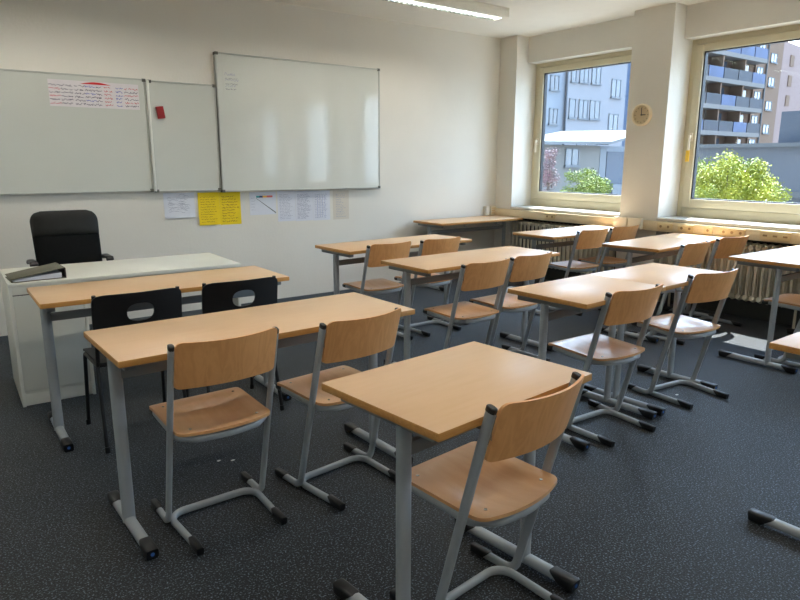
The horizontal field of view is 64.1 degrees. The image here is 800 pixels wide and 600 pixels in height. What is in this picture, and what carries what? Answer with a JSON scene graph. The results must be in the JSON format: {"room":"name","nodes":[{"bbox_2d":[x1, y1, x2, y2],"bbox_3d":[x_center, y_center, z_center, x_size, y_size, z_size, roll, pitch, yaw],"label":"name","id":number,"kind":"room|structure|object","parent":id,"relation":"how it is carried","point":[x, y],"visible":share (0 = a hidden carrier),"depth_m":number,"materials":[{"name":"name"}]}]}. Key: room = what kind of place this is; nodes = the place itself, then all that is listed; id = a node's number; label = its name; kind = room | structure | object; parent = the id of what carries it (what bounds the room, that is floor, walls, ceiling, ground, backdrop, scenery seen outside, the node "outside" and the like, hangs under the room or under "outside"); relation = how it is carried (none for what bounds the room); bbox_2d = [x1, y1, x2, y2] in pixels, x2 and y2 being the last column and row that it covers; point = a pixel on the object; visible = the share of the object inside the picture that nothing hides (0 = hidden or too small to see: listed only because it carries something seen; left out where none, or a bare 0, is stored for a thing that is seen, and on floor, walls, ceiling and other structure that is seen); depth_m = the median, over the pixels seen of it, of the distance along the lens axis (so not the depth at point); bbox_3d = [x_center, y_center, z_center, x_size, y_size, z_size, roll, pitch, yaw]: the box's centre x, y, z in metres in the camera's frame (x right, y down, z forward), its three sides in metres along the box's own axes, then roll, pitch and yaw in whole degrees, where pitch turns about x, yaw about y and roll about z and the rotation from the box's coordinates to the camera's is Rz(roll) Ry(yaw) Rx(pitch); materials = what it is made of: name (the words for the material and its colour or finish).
{"room":"classroom","nodes":[
{"label":"classroom","id":0,"kind":"room"},
{"bbox_2d":[0,0,500,335],"bbox_3d":[-1.411,-1.384,6.287,7.430,2.905,0.150,-9,15,-36],"label":"wall","id":1,"kind":"structure","parent":0,"point":[439,88],"depth_m":6.38,"materials":[{"name":"paint"}]},
{"bbox_2d":[0,68,153,194],"bbox_3d":[-2.905,-1.312,5.038,1.803,0.951,0.042,-9,15,-36],"label":"whiteboard","id":2,"kind":"object","parent":1,"relation":"attached to","point":[45,148],"depth_m":5.20,"materials":[{"name":"ceramic"}]},
{"bbox_2d":[163,193,195,218],"bbox_3d":[-2.012,-0.863,5.837,0.280,0.225,0.013,-9,15,-36],"label":"drawing sheet","id":3,"kind":"object","parent":1,"relation":"attached to","point":[176,205],"visible":1,"depth_m":5.83,"materials":[{"name":"white paper"}]},
{"bbox_2d":[146,80,221,191],"bbox_3d":[-1.933,-1.456,5.742,0.618,0.953,0.052,-9,15,-36],"label":"whiteboard","id":4,"kind":"object","parent":1,"relation":"attached to","point":[184,143],"visible":1,"depth_m":5.73,"materials":[{"name":"ceramic"}]},
{"bbox_2d":[155,106,164,118],"bbox_3d":[-2.083,-1.631,5.561,0.075,0.109,0.028,-9,15,-36],"label":"magnet","id":5,"kind":"object","parent":4,"relation":"attached to","point":[160,110],"visible":1,"depth_m":5.55,"materials":[{"name":"red plastic"}]},
{"bbox_2d":[0,282,400,341],"bbox_3d":[-1.518,0.051,6.415,6.850,0.045,0.012,-9,15,-36],"label":"baseboard","id":6,"kind":"structure","parent":1,"relation":"attached to","point":[193,312],"depth_m":6.63,"materials":[{"name":"grey plastic"}]},
{"bbox_2d":[197,192,220,225],"bbox_3d":[-1.791,-0.857,6.006,0.205,0.303,0.011,-9,15,-36],"label":"sheet","id":7,"kind":"object","parent":1,"relation":"attached to","point":[208,202],"visible":1,"depth_m":6.01,"materials":[{"name":"paper"}]},
{"bbox_2d":[219,192,241,224],"bbox_3d":[-1.627,-0.880,6.135,0.210,0.308,0.002,-9,15,-36],"label":"sheet","id":8,"kind":"object","parent":1,"relation":"attached to","point":[230,203],"visible":1,"depth_m":6.13,"materials":[{"name":"paper"}]},
{"bbox_2d":[249,192,275,214],"bbox_3d":[-1.355,-0.956,6.325,0.280,0.223,0.002,-9,15,-36],"label":"chart sheet","id":9,"kind":"object","parent":1,"relation":"attached to","point":[261,203],"visible":1,"depth_m":6.32,"materials":[{"name":"white paper"}]},
{"bbox_2d":[277,191,295,221],"bbox_3d":[-1.149,-0.952,6.483,0.198,0.304,0.002,-9,15,-36],"label":"printed sheet","id":10,"kind":"object","parent":1,"relation":"attached to","point":[286,208],"visible":1,"depth_m":6.48,"materials":[{"name":"white paper"}]},
{"bbox_2d":[213,51,379,191],"bbox_3d":[-0.956,-1.739,6.422,1.810,1.253,0.058,-9,15,-36],"label":"whiteboard","id":11,"kind":"object","parent":1,"relation":"attached to","point":[292,124],"visible":1,"depth_m":6.35,"materials":[{"name":"ceramic"}]},
{"bbox_2d":[222,67,241,91],"bbox_3d":[-1.543,-2.028,5.883,0.182,0.207,0.002,-9,15,-36],"label":"sheet","id":12,"kind":"object","parent":11,"relation":"attached to","point":[232,79],"visible":1,"depth_m":5.88,"materials":[{"name":"paper"}]},
{"bbox_2d":[295,191,312,220],"bbox_3d":[-0.988,-0.973,6.602,0.202,0.306,0.002,-9,15,-36],"label":"printed sheet","id":13,"kind":"object","parent":1,"relation":"attached to","point":[303,199],"visible":1,"depth_m":6.60,"materials":[{"name":"white paper"}]},
{"bbox_2d":[313,190,329,219],"bbox_3d":[-0.824,-0.995,6.722,0.202,0.308,0.002,-9,15,-36],"label":"printed sheet","id":14,"kind":"object","parent":1,"relation":"attached to","point":[321,199],"visible":1,"depth_m":6.72,"materials":[{"name":"white paper"}]},
{"bbox_2d":[333,190,348,219],"bbox_3d":[-0.633,-1.022,6.862,0.198,0.306,0.002,-9,15,-36],"label":"printed sheet","id":15,"kind":"object","parent":1,"relation":"attached to","point":[340,197],"visible":1,"depth_m":6.86,"materials":[{"name":"beige paper"}]},
{"bbox_2d":[484,206,489,214],"bbox_3d":[1.102,-1.135,8.129,0.060,0.115,0.050,-9,15,-36],"label":"wall box","id":16,"kind":"object","parent":1,"relation":"attached to","point":[486,208],"visible":1,"depth_m":8.11,"materials":[{"name":"paint"}]},
{"bbox_2d":[490,205,496,214],"bbox_3d":[1.188,-1.151,8.195,0.100,0.115,0.043,-9,15,-36],"label":"wall outlet","id":17,"kind":"object","parent":1,"relation":"attached to","point":[492,208],"visible":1,"depth_m":8.17,"materials":[{"name":"plastic"}]},
{"bbox_2d":[0,278,799,599],"bbox_3d":[1.298,0.871,3.050,7.430,0.120,9.130,-9,15,-36],"label":"floor","id":18,"kind":"structure","parent":0,"point":[661,514],"depth_m":2.81,"materials":[{"name":"carpet"}]},
{"bbox_2d":[26,210,113,266],"bbox_3d":[-2.463,-0.133,4.860,0.607,1.060,0.580,-9,15,-36],"label":"office chair","id":19,"kind":"object","parent":18,"relation":"on","point":[61,236],"visible":0.47,"depth_m":4.88,"materials":[{"name":"black fabric"}]},
{"bbox_2d":[0,253,240,406],"bbox_3d":[-1.853,0.137,4.362,1.385,0.745,0.640,-8,15,-34],"label":"desk","id":20,"kind":"object","parent":18,"relation":"on","point":[22,314],"visible":0.69,"depth_m":3.90,"materials":[{"name":"white laminate"}]},
{"bbox_2d":[5,262,66,282],"bbox_3d":[-2.198,-0.167,3.852,0.287,0.064,0.250,-9,16,-38],"label":"ring binder","id":21,"kind":"object","parent":20,"relation":"on","point":[55,270],"visible":1,"depth_m":3.82,"materials":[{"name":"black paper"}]},
{"bbox_2d":[83,286,186,453],"bbox_3d":[-1.425,0.313,3.417,0.444,0.807,0.507,-9,15,-36],"label":"plastic chair","id":22,"kind":"object","parent":18,"relation":"on","point":[107,311],"visible":0.55,"depth_m":3.20,"materials":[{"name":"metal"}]},
{"bbox_2d":[27,266,290,451],"bbox_3d":[-1.331,0.272,3.697,1.310,0.764,0.545,-9,15,-35],"label":"student desk","id":23,"kind":"object","parent":18,"relation":"on","point":[47,298],"visible":0.65,"depth_m":3.43,"materials":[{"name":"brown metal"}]},
{"bbox_2d":[149,327,286,555],"bbox_3d":[-0.743,0.491,2.573,0.433,0.815,0.483,-9,15,-36],"label":"chair","id":24,"kind":"object","parent":18,"relation":"on","point":[198,418],"visible":1,"depth_m":2.45,"materials":[{"name":"brown wood"}]},
{"bbox_2d":[186,275,283,410],"bbox_3d":[-0.987,0.245,3.736,0.444,0.807,0.507,-8,15,-35],"label":"plastic chair","id":25,"kind":"object","parent":18,"relation":"on","point":[216,297],"visible":0.3,"depth_m":3.46,"materials":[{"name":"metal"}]},
{"bbox_2d":[83,292,414,560],"bbox_3d":[-0.596,0.459,2.841,1.310,0.764,0.545,-9,15,-37],"label":"student desk","id":26,"kind":"object","parent":18,"relation":"on","point":[132,350],"visible":0.65,"depth_m":2.59,"materials":[{"name":"brown wood"}]},
{"bbox_2d":[274,308,400,510],"bbox_3d":[-0.268,0.426,2.879,0.433,0.815,0.483,-11,16,-41],"label":"chair","id":27,"kind":"object","parent":18,"relation":"on","point":[344,340],"visible":0.77,"depth_m":2.73,"materials":[{"name":"brown wood"}]},
{"bbox_2d":[342,241,412,339],"bbox_3d":[-0.182,-0.085,5.239,0.433,0.815,0.483,-9,15,-37],"label":"chair","id":28,"kind":"object","parent":18,"relation":"on","point":[375,253],"visible":0.79,"depth_m":5.06,"materials":[{"name":"brown wood"}]},
{"bbox_2d":[315,234,471,319],"bbox_3d":[-0.025,-0.120,5.519,1.310,0.764,0.545,-10,16,-38],"label":"student desk","id":29,"kind":"object","parent":18,"relation":"on","point":[346,249],"visible":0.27,"depth_m":5.23,"materials":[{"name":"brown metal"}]},
{"bbox_2d":[394,237,460,336],"bbox_3d":[0.243,-0.152,5.555,0.433,0.815,0.483,-9,15,-36],"label":"chair","id":30,"kind":"object","parent":18,"relation":"on","point":[430,246],"visible":0.62,"depth_m":5.39,"materials":[{"name":"brown wood"}]},
{"bbox_2d":[321,341,591,599],"bbox_3d":[0.195,0.621,2.100,0.710,0.764,0.550,-11,16,-41],"label":"student desk","id":31,"kind":"object","parent":18,"relation":"on","point":[437,397],"visible":0.77,"depth_m":1.95,"materials":[{"name":"brown wood"}]},
{"bbox_2d":[423,258,509,349],"bbox_3d":[0.454,0.113,4.335,0.433,0.815,0.483,-9,15,-37],"label":"chair","id":32,"kind":"object","parent":18,"relation":"on","point":[476,276],"visible":0.8,"depth_m":4.17,"materials":[{"name":"brown wood"}]},
{"bbox_2d":[413,215,522,291],"bbox_3d":[0.834,-0.589,7.696,1.310,0.764,0.545,-9,15,-36],"label":"student desk","id":33,"kind":"object","parent":18,"relation":"on","point":[437,223],"visible":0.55,"depth_m":7.54,"materials":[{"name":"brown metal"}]},
{"bbox_2d":[381,246,559,363],"bbox_3d":[0.541,0.059,4.702,1.310,0.764,0.545,-9,15,-37],"label":"student desk","id":34,"kind":"object","parent":18,"relation":"on","point":[425,265],"visible":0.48,"depth_m":4.44,"materials":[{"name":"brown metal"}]},
{"bbox_2d":[389,372,584,599],"bbox_3d":[0.283,0.613,2.025,0.433,0.815,0.483,-11,16,-41],"label":"chair","id":35,"kind":"object","parent":18,"relation":"on","point":[479,483],"visible":0.95,"depth_m":1.92,"materials":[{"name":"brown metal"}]},
{"bbox_2d":[469,252,551,361],"bbox_3d":[0.806,0.047,4.644,0.433,0.815,0.483,-10,16,-39],"label":"chair","id":36,"kind":"object","parent":18,"relation":"on","point":[523,268],"visible":0.73,"depth_m":4.48,"materials":[{"name":"brown wood"}]},
{"bbox_2d":[512,225,613,313],"bbox_3d":[1.754,-0.320,6.463,1.270,0.764,0.545,-9,15,-36],"label":"student desk","id":37,"kind":"object","parent":18,"relation":"on","point":[547,235],"visible":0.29,"depth_m":6.20,"materials":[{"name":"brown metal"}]},
{"bbox_2d":[512,220,616,273],"bbox_3d":[1.912,-0.533,7.551,0.216,0.724,1.492,-9,15,-36],"label":"radiator","id":38,"kind":"object","parent":18,"relation":"on","point":[583,253],"visible":0.35,"depth_m":7.50,"materials":[{"name":"metal"}]},
{"bbox_2d":[548,228,607,315],"bbox_3d":[1.734,-0.306,6.282,0.433,0.815,0.483,-8,15,-34],"label":"chair","id":39,"kind":"object","parent":18,"relation":"on","point":[587,239],"visible":0.73,"depth_m":6.10,"materials":[{"name":"brown wood"}]},
{"bbox_2d":[507,274,665,450],"bbox_3d":[1.029,0.306,3.564,0.735,0.764,0.545,-10,16,-38],"label":"student desk","id":40,"kind":"object","parent":18,"relation":"on","point":[575,295],"visible":0.56,"depth_m":3.41,"materials":[{"name":"brown wood"}]},
{"bbox_2d":[547,284,662,446],"bbox_3d":[1.109,0.299,3.482,0.433,0.815,0.483,-8,15,-33],"label":"chair","id":41,"kind":"object","parent":18,"relation":"on","point":[625,307],"visible":0.98,"depth_m":3.38,"materials":[{"name":"brown wood"}]},
{"bbox_2d":[577,225,638,271],"bbox_3d":[2.145,-0.372,6.593,0.433,0.815,0.483,-8,15,-34],"label":"chair","id":42,"kind":"object","parent":18,"relation":"on","point":[618,233],"visible":0.69,"depth_m":6.39,"materials":[{"name":"brown wood"}]},
{"bbox_2d":[584,263,720,415],"bbox_3d":[1.601,0.209,4.019,0.735,0.764,0.545,-10,16,-38],"label":"student desk","id":43,"kind":"object","parent":18,"relation":"on","point":[673,277],"visible":0.52,"depth_m":3.96,"materials":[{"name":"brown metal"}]},
{"bbox_2d":[601,233,723,342],"bbox_3d":[2.344,-0.148,5.673,1.270,0.764,0.545,-10,16,-40],"label":"student desk","id":44,"kind":"object","parent":18,"relation":"on","point":[658,246],"visible":0.68,"depth_m":5.44,"materials":[{"name":"brown wood"}]},
{"bbox_2d":[628,240,711,344],"bbox_3d":[2.263,-0.097,5.323,0.433,0.815,0.483,-10,16,-38],"label":"chair","id":45,"kind":"object","parent":18,"relation":"on","point":[694,253],"visible":0.37,"depth_m":5.08,"materials":[{"name":"brown wood"}]},
{"bbox_2d":[627,268,737,408],"bbox_3d":[1.764,0.191,3.988,0.433,0.815,0.483,-7,14,-29],"label":"chair","id":46,"kind":"object","parent":18,"relation":"on","point":[705,287],"visible":0.94,"depth_m":3.88,"materials":[{"name":"brown wood"}]},
{"bbox_2d":[688,235,748,331],"bbox_3d":[2.779,-0.183,5.727,0.433,0.815,0.483,-7,14,-30],"label":"chair","id":47,"kind":"object","parent":18,"relation":"on","point":[731,246],"visible":0.34,"depth_m":5.47,"materials":[{"name":"brown wood"}]},
{"bbox_2d":[659,242,799,328],"bbox_3d":[3.119,-0.188,5.968,0.216,0.724,1.492,-9,15,-36],"label":"radiator","id":48,"kind":"object","parent":18,"relation":"on","point":[753,284],"visible":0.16,"depth_m":5.78,"materials":[{"name":"metal"}]},
{"bbox_2d":[718,245,799,373],"bbox_3d":[3.038,0.026,4.880,1.220,0.764,0.545,-9,15,-35],"label":"student desk","id":49,"kind":"object","parent":18,"relation":"on","point":[786,258],"visible":0.94,"depth_m":4.54,"materials":[{"name":"brown wood"}]},
{"bbox_2d":[748,332,799,538],"bbox_3d":[2.085,0.496,2.700,1.310,0.764,0.545,-9,15,-36],"label":"student desk","id":50,"kind":"object","parent":18,"relation":"on","point":[790,344],"visible":1,"depth_m":2.49,"materials":[{"name":"grey metal"}]},
{"bbox_2d":[754,293,799,366],"bbox_3d":[2.965,0.052,4.644,0.433,0.815,0.483,-9,15,-36],"label":"chair","id":51,"kind":"object","parent":18,"relation":"on","point":[790,299],"visible":0.77,"depth_m":4.65,"materials":[{"name":"brown wood"}]},
{"bbox_2d":[264,0,710,38],"bbox_3d":[1.306,-2.100,2.407,7.430,0.150,9.130,-9,15,-36],"label":"ceiling","id":52,"kind":"structure","parent":0,"point":[528,18],"depth_m":6.46,"materials":[{"name":"paint"}]},
{"bbox_2d":[380,0,508,20],"bbox_3d":[-0.018,-2.675,5.606,2.550,0.084,0.220,-9,15,-36],"label":"ceiling lamp","id":53,"kind":"object","parent":52,"relation":"attached to","point":[469,8],"visible":1,"depth_m":5.99,"materials":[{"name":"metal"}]},
{"bbox_2d":[494,0,799,301],"bbox_3d":[4.088,-1.040,4.761,0.480,2.905,8.930,-9,15,-36],"label":"wall","id":54,"kind":"structure","parent":0,"point":[660,39],"depth_m":6.49,"materials":[{"name":"paint"}]},
{"bbox_2d":[510,50,631,216],"bbox_3d":[2.026,-1.891,7.342,0.440,1.748,1.570,-9,15,-36],"label":"window","id":55,"kind":"structure","parent":54,"relation":"in","point":[596,204],"depth_m":7.68,"materials":[{"name":"paint"}]},
{"bbox_2d":[631,104,651,125],"bbox_3d":[2.426,-1.859,6.422,0.038,0.216,0.216,-9,15,-36],"label":"wall clock","id":56,"kind":"object","parent":54,"relation":"attached to","point":[641,115],"visible":1,"depth_m":6.42,"materials":[{"name":"beige plastic"}]},
{"bbox_2d":[494,208,799,244],"bbox_3d":[3.850,-0.382,4.734,0.093,0.115,8.908,-9,15,-36],"label":"windowsill","id":57,"kind":"structure","parent":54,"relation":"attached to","point":[673,227],"depth_m":6.36,"materials":[{"name":"stone"}]},
{"bbox_2d":[656,24,799,231],"bbox_3d":[3.227,-1.547,5.767,0.440,1.748,1.570,-9,15,-36],"label":"window","id":58,"kind":"structure","parent":54,"relation":"in","point":[781,216],"depth_m":6.20,"materials":[{"name":"paint"}]},
{"bbox_2d":[522,210,799,326],"bbox_3d":[3.932,-0.118,5.335,0.290,0.859,7.600,-9,15,-36],"label":"wall","id":59,"kind":"structure","parent":0,"point":[742,308],"depth_m":6.10,"materials":[{"name":"grey paint"}]},
{"label":"outside","id":60,"kind":"structure","parent":0,"visible":0},
{"bbox_3d":[8.212,1.912,13.063,15.040,0.040,38.000,-9,15,-36],"label":"courtyard","id":61,"kind":"object","parent":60,"visible":0},
{"bbox_2d":[694,149,792,202],"bbox_3d":[10.114,-2.124,19.901,3.110,5.048,2.750,4,13,16],"label":"leafy tree","id":62,"kind":"object","parent":61,"relation":"on","point":[735,181],"visible":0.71,"depth_m":19.02,"materials":[{"name":"green plant"}]},
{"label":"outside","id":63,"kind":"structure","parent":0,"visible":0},
{"bbox_3d":[48.803,-10.832,73.145,153.550,0.300,180.000,-9,15,-36],"label":"street","id":64,"kind":"object","parent":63,"visible":0},
{"bbox_2d":[542,146,559,190],"bbox_3d":[6.387,-3.998,27.953,1.055,5.281,1.088,1,12,3],"label":"leafy bush","id":65,"kind":"object","parent":64,"relation":"on","point":[551,154],"visible":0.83,"depth_m":27.47,"materials":[{"name":"pink plant"}]},
{"bbox_2d":[542,130,625,193],"bbox_3d":[9.897,-8.172,43.290,12.500,6.960,8.000,-9,15,-36],"label":"house","id":66,"kind":"structure","parent":64,"relation":"on","point":[608,161],"depth_m":41.03,"materials":[{"name":"paint"}]},
{"bbox_2d":[560,167,613,193],"bbox_3d":[7.559,-3.280,26.663,2.379,4.433,2.101,11,16,41],"label":"leafy bush","id":67,"kind":"object","parent":64,"relation":"on","point":[591,183],"visible":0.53,"depth_m":25.97,"materials":[{"name":"green plant"}]},
{"bbox_2d":[545,63,630,145],"bbox_3d":[10.320,-14.643,56.304,30.000,14.100,11.500,-9,15,-36],"label":"apartment building","id":68,"kind":"structure","parent":64,"relation":"on","point":[594,99],"depth_m":53.03,"materials":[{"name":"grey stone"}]},
{"bbox_2d":[700,42,784,143],"bbox_3d":[30.521,-23.232,69.961,23.500,25.200,12.900,-9,15,-36],"label":"apartment building","id":69,"kind":"structure","parent":64,"relation":"on","point":[742,84],"depth_m":66.53,"materials":[{"name":"grey concrete"}]},
{"bbox_2d":[697,111,799,202],"bbox_3d":[22.192,-3.338,21.843,6.250,6.650,25.050,-9,15,-36],"label":"garage hall","id":70,"kind":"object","parent":64,"relation":"on","point":[784,155],"visible":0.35,"depth_m":25.87,"materials":[{"name":"stone"}]},
{"bbox_2d":[772,42,799,142],"bbox_3d":[55.208,-31.467,109.199,56.000,24.800,16.100,-9,15,-36],"label":"apartment building","id":71,"kind":"structure","parent":64,"relation":"on","point":[789,87],"depth_m":104.58,"materials":[{"name":"white paint"}]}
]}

